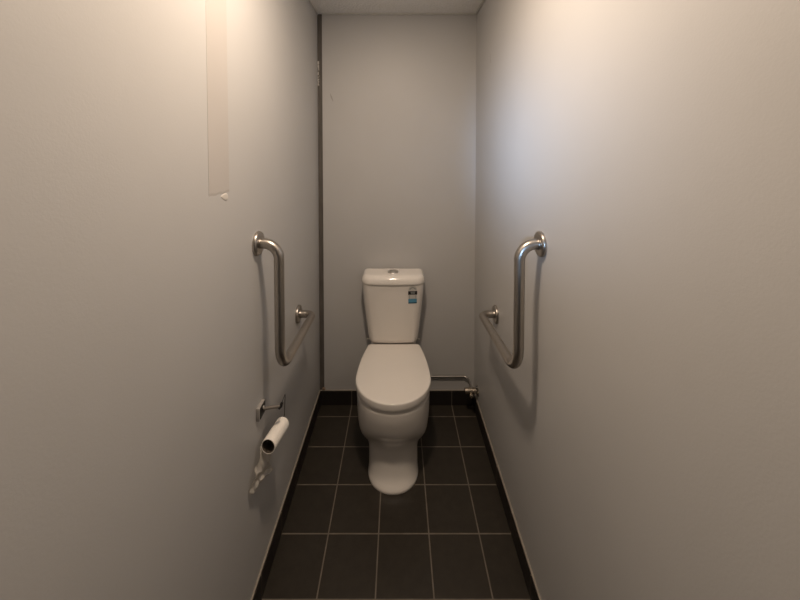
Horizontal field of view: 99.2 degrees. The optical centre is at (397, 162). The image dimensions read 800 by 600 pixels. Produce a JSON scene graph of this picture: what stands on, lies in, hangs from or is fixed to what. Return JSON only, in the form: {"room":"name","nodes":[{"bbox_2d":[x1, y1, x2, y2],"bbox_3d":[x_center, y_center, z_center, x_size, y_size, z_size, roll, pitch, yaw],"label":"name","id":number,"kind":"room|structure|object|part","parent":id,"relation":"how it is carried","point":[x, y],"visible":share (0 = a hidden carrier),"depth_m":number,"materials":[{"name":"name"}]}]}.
{"room":"public restroom","nodes":[
{"label":"public restroom","id":0,"kind":"room"},
{"bbox_2d":[0,0,319,599],"bbox_3d":[-0.521,0.331,0.853,0.100,2.324,2.525,0,2,0],"label":"wall","id":1,"kind":"structure","parent":0,"point":[138,360],"depth_m":0.64,"materials":[{"name":"paint"}]},
{"bbox_2d":[205,0,228,200],"bbox_3d":[-0.470,-0.363,0.885,0.002,0.938,0.102,0,2,0],"label":"trim","id":2,"kind":"structure","parent":1,"relation":"attached to","point":[216,15],"depth_m":0.89,"materials":[{"name":"white paint"}]},
{"bbox_2d":[256,394,285,442],"bbox_3d":[-0.435,0.873,1.185,0.061,0.114,0.126,1,2,20],"label":"toilet roll holder","id":3,"kind":"object","parent":1,"relation":"attached to","point":[261,408],"visible":1,"depth_m":1.16,"materials":[{"name":"grey metal"}]},
{"bbox_3d":[-0.465,0.839,1.153,0.012,0.044,0.048,0,2,0],"label":"wall plate","id":4,"kind":"part","parent":3,"relation":"part of","materials":[{"name":"grey paint"}]},
{"bbox_2d":[249,417,288,493],"bbox_3d":[-0.429,1.006,1.151,0.058,0.184,0.174,0,2,10],"label":"toilet roll","id":5,"kind":"object","parent":3,"relation":"hanging from","point":[264,467],"visible":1,"depth_m":1.14,"materials":[{"name":"paper"}]},
{"bbox_3d":[-0.434,0.845,1.176,0.058,0.019,0.012,-1,2,-26],"label":"arm","id":6,"kind":"part","parent":3,"relation":"part of","materials":[{"name":"grey plastic"}]},
{"bbox_2d":[252,231,314,365],"bbox_3d":[-0.426,0.492,1.370,0.090,0.537,0.529,0,2,0],"label":"grab bar","id":7,"kind":"object","parent":1,"relation":"attached to","point":[259,242],"visible":1,"depth_m":1.13,"materials":[{"name":"silver metal"}]},
{"bbox_2d":[251,390,320,599],"bbox_3d":[-0.467,1.449,0.838,0.009,0.090,2.425,0,2,0],"label":"baseboard","id":8,"kind":"structure","parent":1,"relation":"attached to","point":[262,579],"depth_m":1.39,"materials":[{"name":"tile"}]},
{"bbox_2d":[317,14,324,389],"bbox_3d":[-0.453,0.294,2.060,0.037,2.324,0.110,0,2,0],"label":"trim","id":9,"kind":"structure","parent":1,"relation":"attached to","point":[319,16],"depth_m":2.02,"materials":[{"name":"metal"}]},
{"bbox_2d":[262,405,529,599],"bbox_3d":[-0.006,1.545,0.841,1.130,0.100,2.625,0,2,0],"label":"floor","id":10,"kind":"structure","parent":0,"point":[448,536],"depth_m":1.39,"materials":[{"name":"tile"}]},
{"bbox_2d":[356,268,430,494],"bbox_3d":[-0.022,1.044,1.747,0.363,0.845,0.563,0,2,0],"label":"toilet","id":11,"kind":"object","parent":10,"relation":"on","point":[393,378],"visible":1,"depth_m":1.62,"materials":[{"name":"white ceramic"}]},
{"bbox_3d":[-0.022,1.074,1.699,0.354,0.010,0.457,0,2,0],"label":"seat","id":12,"kind":"part","parent":11,"relation":"part of","materials":[{"name":"white plastic"}]},
{"bbox_3d":[-0.022,1.050,1.698,0.363,0.035,0.466,0,2,0],"label":"seat lid","id":13,"kind":"part","parent":11,"relation":"part of","materials":[{"name":"white plastic"}]},
{"bbox_3d":[-0.026,0.643,1.932,0.353,0.045,0.168,0,2,0],"label":"cistern lid","id":14,"kind":"part","parent":11,"relation":"part of","materials":[{"name":"white ceramic"}]},
{"bbox_2d":[310,0,481,13],"bbox_3d":[-0.006,-0.879,0.765,1.130,0.100,2.625,0,2,0],"label":"ceiling","id":15,"kind":"structure","parent":0,"point":[321,6],"depth_m":1.88,"materials":[{"name":"white paint"}]},
{"bbox_2d":[322,15,476,389],"bbox_3d":[0.009,0.294,2.065,0.901,2.324,0.100,0,2,0],"label":"wall","id":16,"kind":"structure","parent":0,"point":[399,91],"depth_m":2.01,"materials":[{"name":"paint"}]},
{"bbox_2d":[320,390,472,404],"bbox_3d":[-0.006,1.412,2.045,0.922,0.090,0.009,0,2,0],"label":"baseboard","id":17,"kind":"structure","parent":16,"relation":"attached to","point":[328,397],"depth_m":2.04,"materials":[{"name":"tile"}]},
{"bbox_2d":[321,13,474,14],"bbox_3d":[0.003,-0.861,1.973,0.889,0.010,0.012,0,2,0],"label":"trim","id":18,"kind":"structure","parent":16,"relation":"attached to","point":[321,13],"depth_m":1.97,"materials":[{"name":"grey paint"}]},
{"bbox_2d":[431,376,478,397],"bbox_3d":[0.264,1.204,1.970,0.389,0.258,0.129,0,2,0],"label":"pipe","id":19,"kind":"object","parent":16,"relation":"attached to","point":[470,390],"visible":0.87,"depth_m":1.95,"materials":[{"name":"silver metal"}]},
{"bbox_2d":[474,0,799,599],"bbox_3d":[0.509,0.331,0.853,0.100,2.324,2.525,0,2,0],"label":"wall","id":20,"kind":"structure","parent":0,"point":[644,437],"depth_m":0.62,"materials":[{"name":"paint"}]},
{"bbox_2d":[475,0,484,14],"bbox_3d":[0.453,-0.824,0.767,0.012,0.010,2.425,0,2,0],"label":"trim","id":21,"kind":"structure","parent":20,"relation":"attached to","point":[483,1],"depth_m":1.87,"materials":[{"name":"grey paint"}]},
{"bbox_2d":[473,394,540,599],"bbox_3d":[0.455,1.449,0.838,0.009,0.090,2.425,0,2,0],"label":"baseboard","id":22,"kind":"structure","parent":20,"relation":"attached to","point":[532,588],"depth_m":1.38,"materials":[{"name":"tile"}]},
{"bbox_2d":[479,231,546,368],"bbox_3d":[0.416,0.484,1.336,0.087,0.543,0.566,0,2,0],"label":"grab bar","id":23,"kind":"object","parent":20,"relation":"attached to","point":[539,243],"visible":1,"depth_m":1.08,"materials":[{"name":"silver metal"}]}
]}

